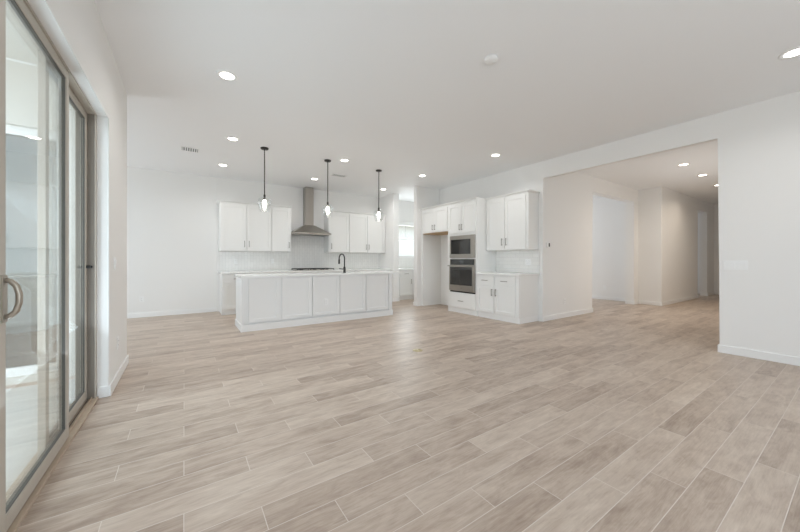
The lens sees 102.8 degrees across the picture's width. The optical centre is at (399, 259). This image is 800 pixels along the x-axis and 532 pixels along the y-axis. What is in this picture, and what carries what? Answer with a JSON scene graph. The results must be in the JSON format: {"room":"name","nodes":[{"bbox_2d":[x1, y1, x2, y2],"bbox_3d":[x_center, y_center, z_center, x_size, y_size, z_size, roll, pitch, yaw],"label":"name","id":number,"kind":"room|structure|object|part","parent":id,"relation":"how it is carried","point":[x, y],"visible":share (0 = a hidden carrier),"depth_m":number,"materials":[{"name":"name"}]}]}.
{"room":"open-plan living room","nodes":[
{"label":"open-plan living room","id":0,"kind":"room"},
{"bbox_2d":[6,17,36,63],"bbox_3d":[-1.377,-1.982,-0.315,1.165,0.190,8.020,0,0,-34],"label":"ceiling","id":1,"kind":"structure","parent":0,"point":[16,48],"depth_m":2.84,"materials":[{"name":"white paint"}]},
{"bbox_2d":[6,60,74,385],"bbox_3d":[-4.631,-0.347,2.446,3.465,3.040,0.200,0,0,-34],"label":"wall","id":2,"kind":"structure","parent":0,"point":[21,78],"depth_m":3.08,"materials":[{"name":"white paint"}]},
{"bbox_2d":[6,125,57,377],"bbox_3d":[-4.410,-0.082,2.596,2.400,2.390,0.080,0,0,-34],"label":"door","id":3,"kind":"structure","parent":2,"relation":"in","point":[16,131],"depth_m":3.11,"materials":[{"name":"white paint"}]},
{"bbox_2d":[28,0,126,386],"bbox_3d":[-1.148,-0.347,0.564,0.200,3.040,7.220,0,0,-34],"label":"wall","id":4,"kind":"structure","parent":0,"point":[75,28],"depth_m":2.73,"materials":[{"name":"white paint"}]},
{"bbox_2d":[0,0,98,531],"bbox_3d":[-2.001,-0.025,1.802,0.172,2.397,2.127,0,0,-34],"label":"door","id":5,"kind":"structure","parent":4,"relation":"in","point":[15,503],"depth_m":1.89,"materials":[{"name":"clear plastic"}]},
{"bbox_3d":[-1.613,0.161,1.330,0.058,0.195,0.040,0,0,-34],"label":"handle","id":6,"kind":"part","parent":5,"relation":"part of","materials":[{"name":"beige metal"}]},
{"bbox_3d":[-1.875,-0.032,1.638,0.037,2.349,1.015,0,0,-34],"label":"panel","id":7,"kind":"part","parent":5,"relation":"part of","materials":[{"name":"clear glass"}]},
{"bbox_3d":[-2.021,-0.025,1.788,0.123,2.397,2.127,0,0,-34],"label":"frame","id":8,"kind":"part","parent":5,"relation":"part of","materials":[{"name":"beige plastic"}]},
{"bbox_3d":[-2.330,-0.032,2.232,0.034,2.349,0.949,0,0,-34],"label":"panel","id":9,"kind":"part","parent":5,"relation":"part of","materials":[{"name":"clear glass"}]},
{"bbox_2d":[97,355,128,397],"bbox_3d":[-1.146,1.125,0.573,0.213,0.097,7.233,0,0,-34],"label":"baseboard","id":10,"kind":"structure","parent":4,"relation":"attached to","point":[102,391],"depth_m":2.83,"materials":[{"name":"white paint"}]},
{"bbox_2d":[6,151,413,322],"bbox_3d":[-3.306,-0.347,7.928,11.800,3.040,0.260,0,0,-34],"label":"wall","id":11,"kind":"structure","parent":0,"point":[173,253],"depth_m":6.69,"materials":[{"name":"white paint"}]},
{"bbox_2d":[6,307,216,327],"bbox_3d":[-6.062,1.125,5.943,4.610,0.097,0.013,0,0,-34],"label":"baseboard","id":12,"kind":"structure","parent":11,"relation":"attached to","point":[201,310],"depth_m":6.54,"materials":[{"name":"white paint"}]},
{"bbox_2d":[216,200,271,251],"bbox_3d":[-3.576,-0.748,7.349,1.105,1.105,0.395,0,0,-34],"label":"upper cabinet","id":13,"kind":"object","parent":11,"relation":"attached to","point":[242,227],"visible":1,"depth_m":7.19,"materials":[{"name":"white paint"}]},
{"bbox_3d":[-3.687,-0.719,7.090,0.490,1.023,0.022,0,0,-34],"label":"door","id":14,"kind":"part","parent":13,"relation":"part of","materials":[{"name":"white paint"}]},
{"bbox_3d":[-3.578,-1.276,7.353,1.105,0.048,0.386,0,0,-34],"label":"crown molding","id":15,"kind":"part","parent":13,"relation":"part of","materials":[{"name":"white paint"}]},
{"bbox_3d":[-3.255,-0.719,7.382,0.513,1.023,0.022,0,0,-34],"label":"door","id":16,"kind":"part","parent":13,"relation":"part of","materials":[{"name":"white paint"}]},
{"bbox_2d":[271,205,291,251],"bbox_3d":[-2.925,-0.748,7.789,0.462,1.105,0.395,0,0,-34],"label":"upper cabinet","id":17,"kind":"object","parent":11,"relation":"attached to","point":[280,214],"visible":0.96,"depth_m":7.65,"materials":[{"name":"white paint"}]},
{"bbox_3d":[-2.928,-1.276,7.793,0.462,0.048,0.386,0,0,-34],"label":"crown molding","id":18,"kind":"part","parent":17,"relation":"part of","materials":[{"name":"white paint"}]},
{"bbox_2d":[219,235,379,270],"bbox_3d":[-2.356,-0.184,8.406,4.209,0.885,0.010,0,0,-34],"label":"backsplash","id":19,"kind":"structure","parent":11,"relation":"attached to","point":[306,251],"depth_m":8.24,"materials":[{"name":"tile"}]},
{"bbox_2d":[291,187,330,235],"bbox_3d":[-2.297,-1.246,8.125,0.946,1.238,0.540,0,0,-34],"label":"range hood","id":20,"kind":"object","parent":11,"relation":"attached to","point":[308,228],"visible":0.91,"depth_m":8.16,"materials":[{"name":"silver metal"}]},
{"bbox_2d":[324,210,348,252],"bbox_3d":[-1.703,-0.748,8.615,0.575,1.105,0.395,0,0,-34],"label":"upper cabinet","id":21,"kind":"object","parent":11,"relation":"attached to","point":[337,224],"visible":0.97,"depth_m":8.48,"materials":[{"name":"white paint"}]},
{"bbox_3d":[-1.706,-1.276,8.619,0.575,0.048,0.386,0,0,-34],"label":"crown molding","id":22,"kind":"part","parent":21,"relation":"part of","materials":[{"name":"white paint"}]},
{"bbox_3d":[-1.611,-0.719,8.493,0.532,1.023,0.022,0,0,-34],"label":"door","id":23,"kind":"part","parent":21,"relation":"part of","materials":[{"name":"white paint"}]},
{"bbox_2d":[349,212,385,252],"bbox_3d":[-0.985,-0.748,9.100,1.155,1.105,0.395,0,0,-34],"label":"upper cabinet","id":24,"kind":"object","parent":11,"relation":"attached to","point":[366,233],"visible":0.96,"depth_m":8.93,"materials":[{"name":"white paint"}]},
{"bbox_3d":[-1.145,-0.719,8.808,0.538,1.023,0.022,0,0,-34],"label":"door","id":25,"kind":"part","parent":24,"relation":"part of","materials":[{"name":"white paint"}]},
{"bbox_3d":[-0.987,-1.276,9.104,1.155,0.048,0.386,0,0,-34],"label":"crown molding","id":26,"kind":"part","parent":24,"relation":"part of","materials":[{"name":"white paint"}]},
{"bbox_3d":[-0.690,-0.719,9.116,0.538,1.023,0.022,0,0,-34],"label":"door","id":27,"kind":"part","parent":24,"relation":"part of","materials":[{"name":"white paint"}]},
{"bbox_2d":[399,258,413,267],"bbox_3d":[0.354,0.098,10.238,1.949,0.320,0.010,0,0,-34],"label":"backsplash","id":28,"kind":"structure","parent":11,"relation":"attached to","point":[403,262],"depth_m":10.13,"materials":[{"name":"tile"}]},
{"bbox_2d":[399,222,413,256],"bbox_3d":[0.171,-0.637,10.212,1.120,1.100,0.130,0,0,-34],"label":"window","id":29,"kind":"structure","parent":11,"relation":"in","point":[400,223],"depth_m":10.19,"materials":[{"name":"white paint"}]},
{"bbox_3d":[0.152,-0.637,10.241,1.120,1.100,0.060,0,0,-34],"label":"frame","id":30,"kind":"part","parent":29,"relation":"part of","materials":[{"name":"white paint"}]},
{"bbox_2d":[380,193,398,300],"bbox_3d":[-0.321,-0.347,9.324,0.190,3.040,0.770,0,0,-34],"label":"wall","id":31,"kind":"structure","parent":0,"point":[389,204],"depth_m":9.05,"materials":[{"name":"white paint"}]},
{"bbox_2d":[6,293,799,531],"bbox_3d":[3.320,1.223,5.804,20.400,0.100,11.300,0,0,-34],"label":"floor","id":32,"kind":"structure","parent":0,"point":[618,416],"depth_m":2.16,"materials":[{"name":"brown wood"}]},
{"bbox_2d":[219,273,250,314],"bbox_3d":[-3.679,0.736,7.117,0.560,0.874,0.665,0,0,-34],"label":"base cabinet","id":33,"kind":"object","parent":32,"relation":"on","point":[227,282],"visible":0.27,"depth_m":6.80,"materials":[{"name":"white paint"}]},
{"bbox_3d":[-3.919,0.736,6.988,0.018,0.874,0.609,0,0,-34],"label":"panel","id":34,"kind":"part","parent":33,"relation":"part of","materials":[{"name":"white paint"}]},
{"bbox_3d":[-3.510,0.408,6.885,0.520,0.180,0.020,0,0,-34],"label":"drawer","id":35,"kind":"part","parent":33,"relation":"part of","materials":[{"name":"white paint"}]},
{"bbox_3d":[-3.510,0.783,6.884,0.520,0.530,0.022,0,0,-34],"label":"door","id":36,"kind":"part","parent":33,"relation":"part of","materials":[{"name":"white paint"}]},
{"bbox_2d":[235,274,392,332],"bbox_3d":[-1.558,0.736,6.257,2.913,0.874,0.727,0,0,-34],"label":"kitchen island","id":37,"kind":"object","parent":32,"relation":"on","point":[272,302],"visible":1,"depth_m":5.78,"materials":[{"name":"white paint"}]},
{"bbox_3d":[-2.748,0.736,5.460,0.020,0.874,0.715,0,0,-34],"label":"panel","id":38,"kind":"part","parent":37,"relation":"part of","materials":[{"name":"white paint"}]},
{"bbox_3d":[-2.534,0.736,5.191,0.035,0.874,0.030,0,0,-34],"label":"corner trim","id":39,"kind":"part","parent":37,"relation":"part of","materials":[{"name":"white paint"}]},
{"bbox_3d":[-2.277,0.671,5.365,0.485,0.720,0.030,0,0,-34],"label":"panel","id":40,"kind":"part","parent":37,"relation":"part of","materials":[{"name":"white paint"}]},
{"bbox_3d":[-1.830,0.671,5.667,0.513,0.720,0.030,0,0,-34],"label":"panel","id":41,"kind":"part","parent":37,"relation":"part of","materials":[{"name":"white paint"}]},
{"bbox_3d":[-1.558,1.115,6.257,2.913,0.115,0.727,0,0,-34],"label":"molding","id":42,"kind":"part","parent":37,"relation":"part of","materials":[{"name":"white paint"}]},
{"bbox_2d":[235,271,400,277],"bbox_3d":[-1.490,0.279,6.325,3.105,0.039,0.770,0,0,-34],"label":"island countertop","id":43,"kind":"structure","parent":37,"relation":"on","point":[264,275],"depth_m":6.05,"materials":[{"name":"white stone"}]},
{"bbox_2d":[338,254,345,272],"bbox_3d":[-1.186,0.065,6.412,0.146,0.387,0.213,0,0,-34],"label":"faucet","id":44,"kind":"object","parent":43,"relation":"on","point":[344,267],"visible":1,"depth_m":6.36,"materials":[{"name":"black metal"}]},
{"bbox_3d":[-1.379,0.671,5.972,0.522,0.720,0.030,0,0,-34],"label":"panel","id":45,"kind":"part","parent":37,"relation":"part of","materials":[{"name":"white paint"}]},
{"bbox_3d":[-0.928,0.671,6.277,0.543,0.720,0.030,0,0,-34],"label":"panel","id":46,"kind":"part","parent":37,"relation":"part of","materials":[{"name":"white paint"}]},
{"bbox_3d":[-0.469,0.671,6.587,0.518,0.720,0.030,0,0,-34],"label":"panel","id":47,"kind":"part","parent":37,"relation":"part of","materials":[{"name":"white paint"}]},
{"bbox_3d":[-0.205,0.736,6.765,0.075,0.874,0.030,0,0,-34],"label":"corner trim","id":48,"kind":"part","parent":37,"relation":"part of","materials":[{"name":"white paint"}]},
{"bbox_2d":[399,270,411,299],"bbox_3d":[-0.033,0.736,9.581,0.570,0.874,0.665,0,0,-34],"label":"base cabinet","id":49,"kind":"object","parent":32,"relation":"on","point":[405,278],"visible":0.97,"depth_m":9.37,"materials":[{"name":"white paint"}]},
{"bbox_3d":[0.169,0.783,9.370,0.450,0.530,0.022,0,0,-34],"label":"door","id":50,"kind":"part","parent":49,"relation":"part of","materials":[{"name":"white paint"}]},
{"bbox_3d":[0.177,0.408,9.377,0.430,0.180,0.020,0,0,-34],"label":"drawer","id":51,"kind":"part","parent":49,"relation":"part of","materials":[{"name":"white paint"}]},
{"bbox_2d":[412,270,413,298],"bbox_3d":[0.723,0.736,10.091,1.250,0.874,0.665,0,0,-34],"label":"base cabinet","id":52,"kind":"object","parent":32,"relation":"on","point":[412,270],"visible":0.07,"depth_m":9.52,"materials":[{"name":"white paint"}]},
{"bbox_2d":[399,268,413,269],"bbox_3d":[0.534,0.279,9.970,1.949,0.039,0.633,0,0,-34],"label":"countertop","id":53,"kind":"structure","parent":52,"relation":"on","point":[399,268],"depth_m":9.52,"materials":[{"name":"white stone"}]},
{"bbox_3d":[0.627,0.783,9.680,0.610,0.530,0.022,0,0,-34],"label":"door","id":54,"kind":"part","parent":52,"relation":"part of","materials":[{"name":"white paint"}]},
{"bbox_2d":[421,203,447,305],"bbox_3d":[1.057,-0.064,7.904,0.655,2.473,0.982,0,0,-34],"label":"tall cabinet","id":55,"kind":"object","parent":32,"relation":"on","point":[434,218],"visible":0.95,"depth_m":8.17,"materials":[{"name":"white paint"}]},
{"bbox_3d":[0.702,-0.952,7.925,0.022,0.550,0.460,0,0,-34],"label":"door","id":56,"kind":"part","parent":55,"relation":"part of","materials":[{"name":"white paint"}]},
{"bbox_3d":[0.818,-0.040,8.308,0.599,2.425,0.045,0,0,-34],"label":"panel","id":57,"kind":"part","parent":55,"relation":"part of","materials":[{"name":"white paint"}]},
{"bbox_3d":[1.061,-1.276,7.907,0.646,0.048,0.982,0,0,-34],"label":"crown molding","id":58,"kind":"part","parent":55,"relation":"part of","materials":[{"name":"white paint"}]},
{"bbox_3d":[1.093,-0.653,7.901,0.579,0.017,0.927,0,0,-34],"label":"panel","id":59,"kind":"part","parent":55,"relation":"part of","materials":[{"name":"beige wood"}]},
{"bbox_3d":[0.962,-0.952,7.540,0.022,0.550,0.454,0,0,-34],"label":"door","id":60,"kind":"part","parent":55,"relation":"part of","materials":[{"name":"white paint"}]},
{"bbox_2d":[447,197,495,315],"bbox_3d":[1.577,-0.064,7.134,0.655,2.473,0.875,0,0,-34],"label":"tall cabinet","id":61,"kind":"object","parent":32,"relation":"on","point":[465,216],"visible":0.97,"depth_m":6.82,"materials":[{"name":"white paint"}]},
{"bbox_3d":[1.228,-0.909,7.146,0.022,0.635,0.404,0,0,-34],"label":"door","id":62,"kind":"part","parent":61,"relation":"part of","materials":[{"name":"white paint"}]},
{"bbox_2d":[448,259,474,293],"bbox_3d":[1.530,0.350,7.089,0.585,0.735,0.764,0,0,-34],"label":"wall oven","id":63,"kind":"object","parent":61,"relation":"in","point":[461,271],"visible":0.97,"depth_m":6.92,"materials":[{"name":"silver metal"}]},
{"bbox_3d":[1.347,0.049,6.965,0.008,0.119,0.704,0,0,-34],"label":"control panel","id":64,"kind":"part","parent":63,"relation":"part of","materials":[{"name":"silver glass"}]},
{"bbox_3d":[1.344,0.893,6.976,0.020,0.310,0.815,0,0,-34],"label":"drawer","id":65,"kind":"part","parent":61,"relation":"part of","materials":[{"name":"white paint"}]},
{"bbox_2d":[450,234,474,257],"bbox_3d":[1.534,-0.287,7.092,0.476,0.490,0.764,0,0,-34],"label":"microwave","id":66,"kind":"object","parent":61,"relation":"in","point":[463,246],"visible":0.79,"depth_m":6.93,"materials":[{"name":"silver metal"}]},
{"bbox_3d":[1.341,-0.074,6.962,0.006,0.045,0.740,0,0,-34],"label":"vent trim","id":67,"kind":"part","parent":66,"relation":"part of","materials":[{"name":"silver metal"}]},
{"bbox_3d":[1.521,-0.287,6.697,0.004,0.430,0.085,0,0,-34],"label":"control panel","id":68,"kind":"part","parent":66,"relation":"part of","materials":[{"name":"silver metal"}]},
{"bbox_3d":[1.581,-1.276,7.136,0.646,0.048,0.875,0,0,-34],"label":"crown molding","id":69,"kind":"part","parent":61,"relation":"part of","materials":[{"name":"white paint"}]},
{"bbox_3d":[1.459,-0.909,6.805,0.022,0.635,0.404,0,0,-34],"label":"door","id":70,"kind":"part","parent":61,"relation":"part of","materials":[{"name":"white paint"}]},
{"bbox_2d":[477,274,538,323],"bbox_3d":[2.104,0.736,6.355,0.655,0.874,1.004,0,0,-34],"label":"base cabinet","id":71,"kind":"object","parent":32,"relation":"on","point":[512,299],"visible":1,"depth_m":6.04,"materials":[{"name":"white paint"}]},
{"bbox_3d":[1.720,0.408,6.420,0.020,0.180,0.425,0,0,-34],"label":"drawer","id":72,"kind":"part","parent":71,"relation":"part of","materials":[{"name":"white paint"}]},
{"bbox_3d":[1.719,0.783,6.420,0.022,0.530,0.425,0,0,-34],"label":"door","id":73,"kind":"part","parent":71,"relation":"part of","materials":[{"name":"white paint"}]},
{"bbox_3d":[1.981,0.408,6.034,0.020,0.180,0.462,0,0,-34],"label":"drawer","id":74,"kind":"part","parent":71,"relation":"part of","materials":[{"name":"white paint"}]},
{"bbox_3d":[1.980,0.783,6.033,0.022,0.530,0.462,0,0,-34],"label":"door","id":75,"kind":"part","parent":71,"relation":"part of","materials":[{"name":"white paint"}]},
{"bbox_2d":[476,272,539,275],"bbox_3d":[2.122,0.279,6.348,0.634,0.039,1.033,0,0,-34],"label":"countertop","id":76,"kind":"structure","parent":71,"relation":"on","point":[481,273],"depth_m":6.05,"materials":[{"name":"white stone"}]},
{"bbox_3d":[2.403,0.681,5.962,0.599,0.764,0.018,0,0,-34],"label":"panel","id":77,"kind":"part","parent":71,"relation":"part of","materials":[{"name":"white paint"}]},
{"bbox_3d":[-2.213,0.736,8.107,1.050,0.874,0.665,0,0,-34],"label":"base cabinet","id":78,"kind":"object","parent":32,"relation":"on","visible":0},
{"bbox_2d":[218,268,390,273],"bbox_3d":[-2.183,0.279,8.134,4.227,0.039,0.633,0,0,-34],"label":"countertop","id":79,"kind":"structure","parent":78,"relation":"on","point":[378,269],"depth_m":7.73,"materials":[{"name":"white stone"}]},
{"bbox_2d":[292,268,333,270],"bbox_3d":[-2.207,0.236,8.115,0.946,0.045,0.522,0,0,-34],"label":"gas cooktop","id":80,"kind":"object","parent":79,"relation":"in","point":[298,269],"visible":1,"depth_m":7.98,"materials":[{"name":"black metal"}]},
{"bbox_2d":[6,0,799,204],"bbox_3d":[3.320,-1.927,5.804,20.400,0.120,11.300,0,0,-34],"label":"ceiling","id":81,"kind":"structure","parent":0,"point":[405,90],"depth_m":3.29,"materials":[{"name":"white paint"}]},
{"bbox_2d":[180,146,199,152],"bbox_3d":[-3.551,-1.861,5.397,0.270,0.010,0.240,0,0,-34],"label":"ceiling vent","id":82,"kind":"object","parent":81,"relation":"in","point":[182,148],"visible":1,"depth_m":5.39,"materials":[{"name":"white plastic"}]},
{"bbox_2d":[216,70,237,81],"bbox_3d":[-1.751,-1.863,3.234,0.200,0.007,0.200,0,0,-34],"label":"recessed light","id":83,"kind":"object","parent":81,"relation":"in","point":[226,75],"visible":1,"depth_m":3.23,"materials":[{"name":"white plastic"}]},
{"bbox_2d":[225,136,239,140],"bbox_3d":[-2.577,-1.863,4.921,0.200,0.007,0.200,0,0,-34],"label":"recessed light","id":84,"kind":"object","parent":81,"relation":"in","point":[230,138],"visible":1,"depth_m":4.90,"materials":[{"name":"white"}]},
{"bbox_2d":[257,147,271,210],"bbox_3d":[-2.261,-1.336,5.328,0.220,1.062,0.220,0,0,-34],"label":"pendant light","id":85,"kind":"object","parent":81,"relation":"hanging from","point":[264,203],"visible":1,"depth_m":5.32,"materials":[{"name":"grey metal"}]},
{"bbox_3d":[-2.261,-1.455,5.328,0.017,0.776,0.017,0,0,-34],"label":"rod","id":86,"kind":"part","parent":85,"relation":"part of","materials":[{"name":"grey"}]},
{"bbox_3d":[-2.261,-0.926,5.328,0.074,0.158,0.074,0,0,-34],"label":"bulb","id":87,"kind":"part","parent":85,"relation":"part of","materials":[{"name":"white glass"}]},
{"bbox_2d":[322,159,333,215],"bbox_3d":[-1.355,-1.336,5.988,0.220,1.062,0.220,0,0,-34],"label":"pendant light","id":88,"kind":"object","parent":81,"relation":"hanging from","point":[325,160],"visible":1,"depth_m":5.98,"materials":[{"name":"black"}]},
{"bbox_3d":[-1.355,-1.455,5.988,0.017,0.776,0.017,0,0,-34],"label":"rod","id":89,"kind":"part","parent":88,"relation":"part of","materials":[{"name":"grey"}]},
{"bbox_2d":[330,173,347,177],"bbox_3d":[-1.351,-1.861,7.053,0.360,0.010,0.200,0,0,-34],"label":"ceiling vent","id":90,"kind":"object","parent":81,"relation":"in","point":[332,174],"visible":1,"depth_m":7.05,"materials":[{"name":"white plastic"}]},
{"bbox_2d":[374,169,382,218],"bbox_3d":[-0.441,-1.336,6.654,0.220,1.062,0.220,0,0,-34],"label":"pendant light","id":91,"kind":"object","parent":81,"relation":"hanging from","point":[377,170],"visible":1,"depth_m":6.65,"materials":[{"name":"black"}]},
{"bbox_3d":[-0.441,-1.455,6.654,0.017,0.776,0.017,0,0,-34],"label":"rod","id":92,"kind":"part","parent":91,"relation":"part of","materials":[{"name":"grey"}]},
{"bbox_2d":[484,54,497,64],"bbox_3d":[0.847,-1.848,2.962,0.128,0.036,0.128,0,0,-34],"label":"smoke detector","id":93,"kind":"object","parent":81,"relation":"attached to","point":[492,59],"visible":1,"depth_m":2.94,"materials":[{"name":"white plastic"}]},
{"bbox_2d":[490,153,501,156],"bbox_3d":[1.706,-1.863,5.691,0.200,0.007,0.200,0,0,-34],"label":"recessed light","id":94,"kind":"object","parent":81,"relation":"in","point":[495,154],"visible":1,"depth_m":5.69,"materials":[{"name":"white"}]},
{"bbox_2d":[778,46,799,59],"bbox_3d":[3.551,-1.863,2.871,0.200,0.007,0.200,0,0,-34],"label":"recessed light","id":95,"kind":"object","parent":81,"relation":"in","point":[794,52],"visible":1,"depth_m":2.89,"materials":[{"name":"white"}]},
{"bbox_2d":[414,186,439,301],"bbox_3d":[1.519,-0.347,8.896,2.720,3.040,0.140,0,0,-34],"label":"wall","id":96,"kind":"structure","parent":0,"point":[424,197],"depth_m":8.14,"materials":[{"name":"white paint"}]},
{"bbox_2d":[413,301,447,305],"bbox_3d":[1.785,1.125,8.492,2.733,0.097,1.133,0,0,-34],"label":"baseboard","id":97,"kind":"structure","parent":96,"relation":"attached to","point":[442,302],"depth_m":8.14,"materials":[{"name":"white paint"}]},
{"bbox_2d":[547,172,637,315],"bbox_3d":[4.542,-0.347,7.415,4.270,3.040,0.200,0,0,-34],"label":"wall","id":98,"kind":"structure","parent":0,"point":[569,196],"depth_m":6.77,"materials":[{"name":"white paint"}]},
{"bbox_2d":[543,300,638,321],"bbox_3d":[4.484,1.125,7.367,4.420,0.097,0.213,0,0,-34],"label":"baseboard","id":99,"kind":"structure","parent":98,"relation":"attached to","point":[585,311],"depth_m":6.63,"materials":[{"name":"white paint"}]},
{"bbox_2d":[592,197,624,297],"bbox_3d":[5.416,-0.347,10.479,0.150,3.040,3.900,0,0,-34],"label":"wall","id":100,"kind":"structure","parent":0,"point":[608,241],"depth_m":9.34,"materials":[{"name":"white paint"}]},
{"bbox_2d":[592,295,624,300],"bbox_3d":[5.348,1.125,10.434,0.013,0.097,3.900,0,0,-34],"label":"baseboard","id":101,"kind":"structure","parent":100,"relation":"attached to","point":[593,296],"depth_m":9.32,"materials":[{"name":"white paint"}]},
{"bbox_2d":[440,91,799,356],"bbox_3d":[3.621,-0.347,4.831,0.150,3.040,8.950,0,0,-34],"label":"wall","id":102,"kind":"structure","parent":0,"point":[759,142],"depth_m":3.88,"materials":[{"name":"white paint"}]},
{"bbox_2d":[485,189,539,250],"bbox_3d":[2.230,-0.748,6.418,0.375,1.105,1.037,0,0,-34],"label":"upper cabinet","id":103,"kind":"object","parent":102,"relation":"attached to","point":[512,219],"visible":1,"depth_m":6.20,"materials":[{"name":"white paint"}]},
{"bbox_3d":[1.960,-0.719,6.564,0.022,1.023,0.445,0,0,-34],"label":"door","id":104,"kind":"part","parent":103,"relation":"part of","materials":[{"name":"white paint"}]},
{"bbox_3d":[2.234,-1.276,6.420,0.366,0.048,1.037,0,0,-34],"label":"crown molding","id":105,"kind":"part","parent":103,"relation":"part of","materials":[{"name":"white paint"}]},
{"bbox_3d":[2.226,-0.719,6.170,0.022,1.023,0.463,0,0,-34],"label":"door","id":106,"kind":"part","parent":103,"relation":"part of","materials":[{"name":"white paint"}]},
{"bbox_2d":[496,250,538,272],"bbox_3d":[2.377,0.032,6.527,0.010,0.452,1.023,0,0,-34],"label":"backsplash","id":107,"kind":"structure","parent":102,"relation":"attached to","point":[512,260],"depth_m":6.50,"materials":[{"name":"tile"}]},
{"bbox_2d":[525,259,530,264],"bbox_3d":[2.524,0.043,6.292,0.009,0.116,0.118,0,0,-34],"label":"wall outlet","id":108,"kind":"object","parent":107,"relation":"attached to","point":[527,261],"visible":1,"depth_m":6.29,"materials":[{"name":"white plastic"}]},
{"bbox_2d":[539,316,799,365],"bbox_3d":[4.420,1.125,3.636,0.163,0.097,6.075,0,0,-34],"label":"baseboard","id":109,"kind":"structure","parent":102,"relation":"attached to","point":[767,356],"depth_m":3.76,"materials":[{"name":"white paint"}]},
{"bbox_2d":[723,261,747,269],"bbox_3d":[4.130,0.071,3.932,0.012,0.101,0.206,0,0,-34],"label":"light switch","id":110,"kind":"object","parent":102,"relation":"attached to","point":[727,265],"visible":1,"depth_m":3.93,"materials":[{"name":"white plastic"}]},
{"bbox_2d":[638,188,652,300],"bbox_3d":[6.466,-0.347,8.515,0.150,3.040,0.530,0,0,-34],"label":"wall","id":111,"kind":"structure","parent":0,"point":[645,196],"depth_m":8.39,"materials":[{"name":"white paint"}]},
{"bbox_2d":[653,186,713,301],"bbox_3d":[8.588,-0.347,9.527,4.800,3.040,0.170,0,0,-34],"label":"wall","id":112,"kind":"structure","parent":0,"point":[675,214],"depth_m":8.87,"materials":[{"name":"white paint"}]},
{"bbox_2d":[639,292,718,305],"bbox_3d":[8.915,1.125,9.505,5.395,0.097,1.850,0,0,-12],"label":"baseboard","id":113,"kind":"structure","parent":112,"relation":"attached to","point":[710,293],"depth_m":8.63,"materials":[{"name":"white paint"}]},
{"bbox_2d":[698,204,718,294],"bbox_3d":[10.462,-0.347,11.174,0.150,3.040,5.200,0,0,-34],"label":"wall","id":114,"kind":"structure","parent":0,"point":[716,220],"depth_m":10.77,"materials":[{"name":"white paint"}]},
{"label":"outside","id":115,"kind":"structure","parent":0,"visible":0},
{"bbox_3d":[-1.400,1.393,2.071,80.000,0.160,85.000,0,0,-34],"label":"ground","id":116,"kind":"structure","parent":115,"visible":0},
{"bbox_2d":[6,379,74,491],"bbox_3d":[-3.283,1.258,-1.603,5.765,0.110,8.020,0,0,-34],"label":"patio slab","id":117,"kind":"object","parent":116,"relation":"on","point":[21,402],"depth_m":2.38,"materials":[{"name":"grey concrete"}]},
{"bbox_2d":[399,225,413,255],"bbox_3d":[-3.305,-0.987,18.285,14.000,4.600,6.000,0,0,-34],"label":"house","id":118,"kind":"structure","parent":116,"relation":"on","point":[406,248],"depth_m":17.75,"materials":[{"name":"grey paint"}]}
]}

